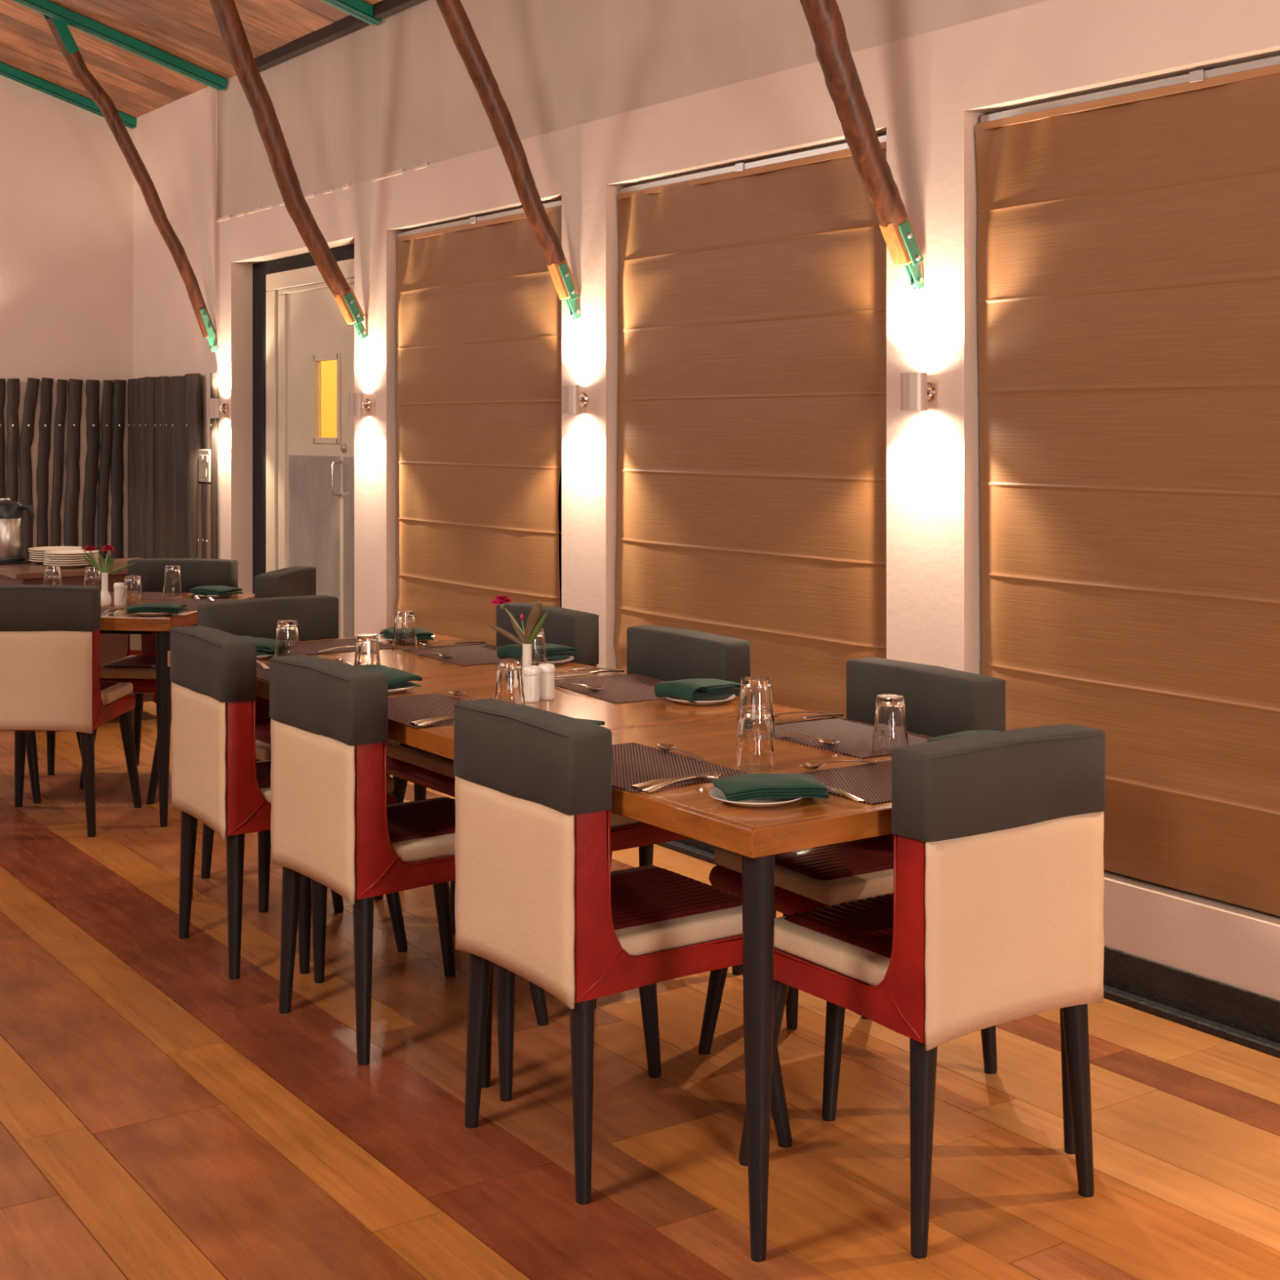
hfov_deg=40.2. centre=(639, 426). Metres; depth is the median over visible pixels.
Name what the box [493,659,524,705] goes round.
tumbler
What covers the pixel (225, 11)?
strut
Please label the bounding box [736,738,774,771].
tumbler
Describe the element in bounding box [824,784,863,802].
fork
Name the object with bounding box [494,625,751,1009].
dining chair
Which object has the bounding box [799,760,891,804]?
placemat
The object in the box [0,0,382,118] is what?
ceiling
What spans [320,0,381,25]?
beam
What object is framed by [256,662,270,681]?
placemat
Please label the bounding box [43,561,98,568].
dinner plate
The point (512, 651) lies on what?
rolled napkin
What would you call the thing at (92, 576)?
tumbler
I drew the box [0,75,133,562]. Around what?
wall
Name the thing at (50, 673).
dining chair
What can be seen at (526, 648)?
bud vase
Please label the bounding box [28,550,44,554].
dinner plate
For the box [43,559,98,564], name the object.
dinner plate
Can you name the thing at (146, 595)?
placemat
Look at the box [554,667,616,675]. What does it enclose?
fork
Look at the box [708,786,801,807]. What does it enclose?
plate
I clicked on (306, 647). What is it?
placemat
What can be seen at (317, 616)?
dining chair
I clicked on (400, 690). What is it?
plate
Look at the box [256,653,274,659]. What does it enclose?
plate
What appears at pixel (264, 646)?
cloth napkin
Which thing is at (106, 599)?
bud vase
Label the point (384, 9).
trim
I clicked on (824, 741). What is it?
spoon
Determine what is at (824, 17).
strut
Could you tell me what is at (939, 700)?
dining chair
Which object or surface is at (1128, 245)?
blind
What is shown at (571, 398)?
wall sconce
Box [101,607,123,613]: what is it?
placemat
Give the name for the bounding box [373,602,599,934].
dining chair
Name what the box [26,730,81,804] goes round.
dining chair
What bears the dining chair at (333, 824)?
on the floor
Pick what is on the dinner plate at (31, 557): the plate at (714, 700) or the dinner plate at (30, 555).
the dinner plate at (30, 555)
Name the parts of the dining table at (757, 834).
leg, edge rail, edge rail, leg, leg, edge rail, edge rail, leg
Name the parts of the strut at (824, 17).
bracket plate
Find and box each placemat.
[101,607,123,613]
[109,591,185,599]
[121,598,236,610]
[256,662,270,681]
[270,638,392,657]
[387,693,466,728]
[404,643,515,666]
[554,673,666,703]
[611,742,751,792]
[774,716,933,758]
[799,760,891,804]
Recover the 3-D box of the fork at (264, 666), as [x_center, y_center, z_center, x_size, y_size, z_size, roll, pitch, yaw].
[-1.080,0.670,4.957,0.025,0.012,0.198,0,0,-27]
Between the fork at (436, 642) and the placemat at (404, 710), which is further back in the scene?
the fork at (436, 642)
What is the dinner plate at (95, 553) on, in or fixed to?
on the dinner plate at (96, 555)
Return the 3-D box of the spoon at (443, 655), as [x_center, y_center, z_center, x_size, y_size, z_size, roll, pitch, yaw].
[-0.603,0.669,5.141,0.037,0.013,0.172,0,0,-43]
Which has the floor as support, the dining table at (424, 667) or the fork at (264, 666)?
the dining table at (424, 667)
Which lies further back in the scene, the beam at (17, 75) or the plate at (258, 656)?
the beam at (17, 75)
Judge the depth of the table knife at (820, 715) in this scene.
4.04 m
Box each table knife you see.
[108,608,128,615]
[409,715,453,724]
[421,640,485,647]
[554,669,624,676]
[631,771,719,789]
[774,713,843,723]
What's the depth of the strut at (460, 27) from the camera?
6.27 m
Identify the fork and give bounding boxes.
[101,607,120,615]
[204,595,214,600]
[256,659,270,669]
[417,715,453,727]
[419,640,475,645]
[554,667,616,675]
[641,771,720,792]
[773,711,831,717]
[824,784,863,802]
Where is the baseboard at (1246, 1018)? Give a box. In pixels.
[392,740,1279,1057]
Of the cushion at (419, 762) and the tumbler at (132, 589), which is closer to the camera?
the cushion at (419, 762)
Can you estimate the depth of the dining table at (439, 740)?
4.24 m
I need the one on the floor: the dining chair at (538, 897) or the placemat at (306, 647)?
the dining chair at (538, 897)
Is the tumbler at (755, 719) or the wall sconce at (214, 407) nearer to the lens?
the tumbler at (755, 719)
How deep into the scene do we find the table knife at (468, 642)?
5.41 m
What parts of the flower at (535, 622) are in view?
stem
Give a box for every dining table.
[46,592,254,826]
[167,632,581,973]
[311,664,793,1088]
[495,708,1075,1262]
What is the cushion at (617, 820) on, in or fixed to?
on the dining chair at (663, 653)
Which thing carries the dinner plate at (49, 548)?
on the dinner plate at (30, 551)
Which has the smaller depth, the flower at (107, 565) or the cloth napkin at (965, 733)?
the cloth napkin at (965, 733)
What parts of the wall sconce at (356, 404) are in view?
lamp shade, bracket arm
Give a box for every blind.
[395,200,561,645]
[614,134,886,719]
[974,55,1279,915]
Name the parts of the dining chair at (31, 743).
leg, leg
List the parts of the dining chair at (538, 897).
leg, panel, leg, leg, seat panel, leg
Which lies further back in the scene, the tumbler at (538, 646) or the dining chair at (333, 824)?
the tumbler at (538, 646)
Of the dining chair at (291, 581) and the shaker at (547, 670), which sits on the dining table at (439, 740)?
the shaker at (547, 670)
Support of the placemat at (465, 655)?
on the dining table at (424, 667)
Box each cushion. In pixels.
[99,634,155,679]
[100,682,133,706]
[255,738,392,760]
[255,760,394,803]
[386,742,455,778]
[386,796,455,862]
[610,812,643,827]
[610,864,742,955]
[714,846,893,906]
[773,914,890,986]
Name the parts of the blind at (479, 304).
head rail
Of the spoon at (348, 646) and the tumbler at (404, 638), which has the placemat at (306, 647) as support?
the spoon at (348, 646)
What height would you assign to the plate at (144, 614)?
0.015 m
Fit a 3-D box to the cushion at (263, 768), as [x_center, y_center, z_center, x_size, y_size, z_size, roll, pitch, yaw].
[-0.953,0.851,4.852,0.408,0.298,0.431,0,0,-32]
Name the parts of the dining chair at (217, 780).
leg, panel, leg, seat panel, leg, leg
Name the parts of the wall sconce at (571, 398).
lamp shade, bracket arm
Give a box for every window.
[401,199,561,607]
[623,133,886,187]
[984,53,1279,115]
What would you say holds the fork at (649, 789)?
on the placemat at (633, 763)
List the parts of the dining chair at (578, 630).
leg, seat panel, leg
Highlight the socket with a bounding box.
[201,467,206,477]
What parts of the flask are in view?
pump lid, spout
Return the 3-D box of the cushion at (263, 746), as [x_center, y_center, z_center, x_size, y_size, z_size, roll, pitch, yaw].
[-1.058,0.851,5.473,0.431,0.298,0.408,0,0,-36]
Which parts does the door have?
frame white, kick plate, pane, handle, kick plate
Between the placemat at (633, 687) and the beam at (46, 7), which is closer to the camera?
the placemat at (633, 687)
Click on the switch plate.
(204, 455)
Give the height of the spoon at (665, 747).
0.013 m
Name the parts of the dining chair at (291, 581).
leg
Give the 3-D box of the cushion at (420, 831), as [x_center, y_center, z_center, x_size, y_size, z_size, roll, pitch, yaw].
[-0.541,0.851,4.249,0.408,0.298,0.431,0,0,-35]
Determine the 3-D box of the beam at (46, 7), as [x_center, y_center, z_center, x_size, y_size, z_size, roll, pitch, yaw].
[-3.669,-2.370,8.410,3.499,1.132,0.075,0,0,-34]
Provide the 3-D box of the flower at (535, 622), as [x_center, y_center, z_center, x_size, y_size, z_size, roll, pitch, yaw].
[-0.321,0.510,4.509,0.237,0.145,0.060,0,0,34]
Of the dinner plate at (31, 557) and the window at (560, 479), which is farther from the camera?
the dinner plate at (31, 557)
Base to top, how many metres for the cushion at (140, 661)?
0.298 m
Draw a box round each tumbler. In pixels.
[43,565,62,585]
[83,566,101,589]
[122,575,142,608]
[163,564,182,595]
[274,619,300,656]
[353,633,380,666]
[391,609,417,651]
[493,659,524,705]
[520,627,546,669]
[736,676,774,740]
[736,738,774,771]
[871,693,908,755]
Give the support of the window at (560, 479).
in the wall at (387, 130)
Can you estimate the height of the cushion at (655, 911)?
0.298 m
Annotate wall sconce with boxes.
[208,398,227,417]
[348,393,371,416]
[560,385,589,414]
[901,373,937,410]
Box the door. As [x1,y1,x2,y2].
[252,244,354,638]
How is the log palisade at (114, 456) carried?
attached to the wall at (66, 181)
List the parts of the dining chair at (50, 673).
leg, panel, leg, seat panel, leg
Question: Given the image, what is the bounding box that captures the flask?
[0,497,34,562]
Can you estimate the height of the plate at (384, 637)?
0.015 m
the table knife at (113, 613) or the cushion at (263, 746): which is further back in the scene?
the table knife at (113, 613)
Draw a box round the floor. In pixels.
[0,701,1279,1279]
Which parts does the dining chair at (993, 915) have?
leg, seat panel, leg, panel, leg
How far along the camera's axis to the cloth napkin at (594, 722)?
3.82 m
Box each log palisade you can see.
[0,377,125,562]
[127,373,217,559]
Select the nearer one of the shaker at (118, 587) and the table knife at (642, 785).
the table knife at (642, 785)
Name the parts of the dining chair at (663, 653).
leg, leg, leg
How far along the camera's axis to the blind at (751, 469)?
5.60 m
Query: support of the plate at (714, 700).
on the dining table at (439, 740)
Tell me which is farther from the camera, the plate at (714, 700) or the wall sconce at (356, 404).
the wall sconce at (356, 404)
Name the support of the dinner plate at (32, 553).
on the dinner plate at (30, 555)
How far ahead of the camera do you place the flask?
8.65 m
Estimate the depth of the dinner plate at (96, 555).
8.38 m
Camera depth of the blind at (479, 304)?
7.12 m
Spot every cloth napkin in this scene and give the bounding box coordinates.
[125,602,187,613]
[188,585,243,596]
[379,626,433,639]
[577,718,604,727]
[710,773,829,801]
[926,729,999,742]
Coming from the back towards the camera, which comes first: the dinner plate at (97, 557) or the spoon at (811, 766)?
the dinner plate at (97, 557)
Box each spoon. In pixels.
[186,593,199,599]
[316,645,355,652]
[332,658,353,665]
[415,651,453,658]
[448,690,477,700]
[554,683,604,691]
[656,743,706,762]
[779,733,839,745]
[799,760,875,769]
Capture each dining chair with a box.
[0,584,142,837]
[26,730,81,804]
[79,558,238,788]
[146,566,316,804]
[168,625,407,979]
[197,595,392,912]
[268,654,548,1065]
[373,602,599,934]
[453,698,791,1204]
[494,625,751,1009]
[698,657,1005,1121]
[738,724,1105,1258]
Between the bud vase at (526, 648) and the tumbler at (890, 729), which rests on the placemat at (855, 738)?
the tumbler at (890, 729)
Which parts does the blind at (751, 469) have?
head rail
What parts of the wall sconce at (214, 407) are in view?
lamp shade, bracket arm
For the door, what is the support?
in the wall at (387, 130)
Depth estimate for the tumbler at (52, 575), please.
7.00 m
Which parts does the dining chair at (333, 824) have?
leg, panel, leg, seat panel, leg, leg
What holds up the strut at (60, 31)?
attached to the ceiling
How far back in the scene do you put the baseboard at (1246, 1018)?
4.20 m
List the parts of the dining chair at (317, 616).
leg, seat panel, panel, leg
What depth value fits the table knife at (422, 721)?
3.98 m
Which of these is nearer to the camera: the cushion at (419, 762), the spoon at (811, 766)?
the spoon at (811, 766)
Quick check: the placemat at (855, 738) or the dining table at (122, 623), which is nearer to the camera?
the placemat at (855, 738)
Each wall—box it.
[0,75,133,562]
[133,0,1279,1000]
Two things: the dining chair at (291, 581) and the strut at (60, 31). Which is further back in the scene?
the strut at (60, 31)
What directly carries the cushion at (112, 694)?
on the dining chair at (50, 673)
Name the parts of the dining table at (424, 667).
edge rail, edge rail, leg, leg, edge rail, edge rail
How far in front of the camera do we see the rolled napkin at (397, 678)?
4.49 m
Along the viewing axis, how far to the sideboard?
8.35 m
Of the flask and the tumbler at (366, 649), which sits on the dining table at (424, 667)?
the tumbler at (366, 649)
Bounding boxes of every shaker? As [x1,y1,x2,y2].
[113,582,124,605]
[522,665,540,702]
[537,662,555,699]
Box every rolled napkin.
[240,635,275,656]
[357,664,422,689]
[496,643,577,661]
[654,678,740,702]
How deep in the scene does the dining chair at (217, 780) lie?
4.59 m
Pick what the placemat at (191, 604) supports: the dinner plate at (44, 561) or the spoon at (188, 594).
the spoon at (188, 594)
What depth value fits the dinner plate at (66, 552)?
8.54 m
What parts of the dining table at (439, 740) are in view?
leg, edge rail, leg, edge rail, edge rail, edge rail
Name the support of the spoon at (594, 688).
on the placemat at (633, 687)
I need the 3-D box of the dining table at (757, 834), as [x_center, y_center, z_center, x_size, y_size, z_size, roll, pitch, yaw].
[0.282,1.055,3.586,0.880,0.750,0.953,0,0,-34]
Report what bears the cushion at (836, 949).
on the dining chair at (993, 915)
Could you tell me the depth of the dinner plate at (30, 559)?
8.63 m
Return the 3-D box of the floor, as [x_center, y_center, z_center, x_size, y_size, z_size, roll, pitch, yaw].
[-2.368,1.470,3.772,6.883,0.080,12.100,0,0,-34]
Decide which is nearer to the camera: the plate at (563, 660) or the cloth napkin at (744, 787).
the cloth napkin at (744, 787)
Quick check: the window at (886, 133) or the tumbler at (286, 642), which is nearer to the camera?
the tumbler at (286, 642)
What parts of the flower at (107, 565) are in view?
stem, stem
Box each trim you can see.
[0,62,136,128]
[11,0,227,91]
[253,0,426,72]
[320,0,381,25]
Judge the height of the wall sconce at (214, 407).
0.105 m
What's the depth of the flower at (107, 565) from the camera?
6.65 m
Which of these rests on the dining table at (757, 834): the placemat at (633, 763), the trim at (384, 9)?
the placemat at (633, 763)
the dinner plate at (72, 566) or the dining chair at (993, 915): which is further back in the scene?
the dinner plate at (72, 566)
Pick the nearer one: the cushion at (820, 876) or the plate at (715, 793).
the plate at (715, 793)
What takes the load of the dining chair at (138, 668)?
on the floor
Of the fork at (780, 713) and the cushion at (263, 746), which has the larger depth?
the cushion at (263, 746)
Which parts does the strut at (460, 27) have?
bracket plate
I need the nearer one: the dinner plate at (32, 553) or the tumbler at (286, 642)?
the tumbler at (286, 642)
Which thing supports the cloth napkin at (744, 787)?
on the plate at (715, 793)
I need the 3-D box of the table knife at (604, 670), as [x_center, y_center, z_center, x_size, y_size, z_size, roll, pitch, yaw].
[-0.138,0.671,4.767,0.212,0.009,0.020,0,0,-32]
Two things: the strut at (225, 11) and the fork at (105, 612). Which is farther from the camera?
the strut at (225, 11)
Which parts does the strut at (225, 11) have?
bracket plate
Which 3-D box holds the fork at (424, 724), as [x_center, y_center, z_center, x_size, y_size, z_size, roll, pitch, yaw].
[-0.428,0.670,4.014,0.025,0.012,0.198,0,0,42]
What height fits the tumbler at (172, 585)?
0.117 m
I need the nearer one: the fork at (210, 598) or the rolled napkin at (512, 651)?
the rolled napkin at (512, 651)
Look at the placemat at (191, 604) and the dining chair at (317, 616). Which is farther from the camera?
the placemat at (191, 604)
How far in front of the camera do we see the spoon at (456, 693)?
4.37 m
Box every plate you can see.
[28,546,82,551]
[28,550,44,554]
[28,558,43,564]
[29,552,44,555]
[29,554,45,558]
[29,556,44,560]
[43,549,98,555]
[43,552,98,557]
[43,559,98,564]
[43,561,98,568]
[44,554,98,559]
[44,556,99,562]
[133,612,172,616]
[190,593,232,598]
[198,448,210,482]
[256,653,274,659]
[380,635,435,642]
[387,681,414,693]
[514,655,573,664]
[666,694,735,705]
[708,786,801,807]
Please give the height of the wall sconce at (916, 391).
0.105 m
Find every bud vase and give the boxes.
[101,572,111,605]
[522,643,532,680]
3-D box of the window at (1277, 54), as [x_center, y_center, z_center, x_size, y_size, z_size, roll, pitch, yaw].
[1.398,0.137,4.270,0.040,2.017,1.500,0,0,-34]
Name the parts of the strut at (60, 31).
bracket plate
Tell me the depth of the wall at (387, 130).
6.33 m
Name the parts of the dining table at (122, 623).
leg, edge rail, leg, edge rail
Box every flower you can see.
[82,545,134,573]
[486,595,547,646]
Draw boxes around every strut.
[43,14,218,351]
[208,0,368,338]
[435,0,581,319]
[800,0,924,290]
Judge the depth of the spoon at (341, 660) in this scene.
4.97 m
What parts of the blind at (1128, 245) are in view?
head rail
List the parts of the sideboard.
panel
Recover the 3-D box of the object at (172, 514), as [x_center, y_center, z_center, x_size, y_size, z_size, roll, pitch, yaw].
[-2.701,0.559,9.979,0.098,1.703,1.394,0,0,-34]
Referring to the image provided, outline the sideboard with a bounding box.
[0,557,154,702]
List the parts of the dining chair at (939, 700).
leg, leg, seat panel, leg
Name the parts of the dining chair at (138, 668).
leg, seat panel, leg, panel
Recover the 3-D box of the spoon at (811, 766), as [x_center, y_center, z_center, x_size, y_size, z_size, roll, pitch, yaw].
[0.392,0.669,3.475,0.172,0.013,0.037,0,0,-26]
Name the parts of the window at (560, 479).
pane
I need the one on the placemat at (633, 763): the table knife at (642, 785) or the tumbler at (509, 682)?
the table knife at (642, 785)
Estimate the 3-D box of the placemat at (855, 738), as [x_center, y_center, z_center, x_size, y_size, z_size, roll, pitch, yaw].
[0.455,0.678,3.835,0.285,0.002,0.420,0,0,-34]
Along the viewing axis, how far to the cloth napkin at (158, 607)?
6.25 m
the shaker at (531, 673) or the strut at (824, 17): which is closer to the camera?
the shaker at (531, 673)
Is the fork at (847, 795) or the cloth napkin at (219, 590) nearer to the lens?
the fork at (847, 795)
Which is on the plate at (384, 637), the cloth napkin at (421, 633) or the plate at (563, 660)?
the cloth napkin at (421, 633)
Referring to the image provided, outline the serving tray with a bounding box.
[0,560,30,564]
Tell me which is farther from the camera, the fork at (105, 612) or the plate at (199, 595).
the plate at (199, 595)
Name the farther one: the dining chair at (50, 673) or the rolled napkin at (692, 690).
the dining chair at (50, 673)
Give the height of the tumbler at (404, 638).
0.117 m
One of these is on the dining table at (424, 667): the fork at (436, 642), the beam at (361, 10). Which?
the fork at (436, 642)
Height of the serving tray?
0.010 m

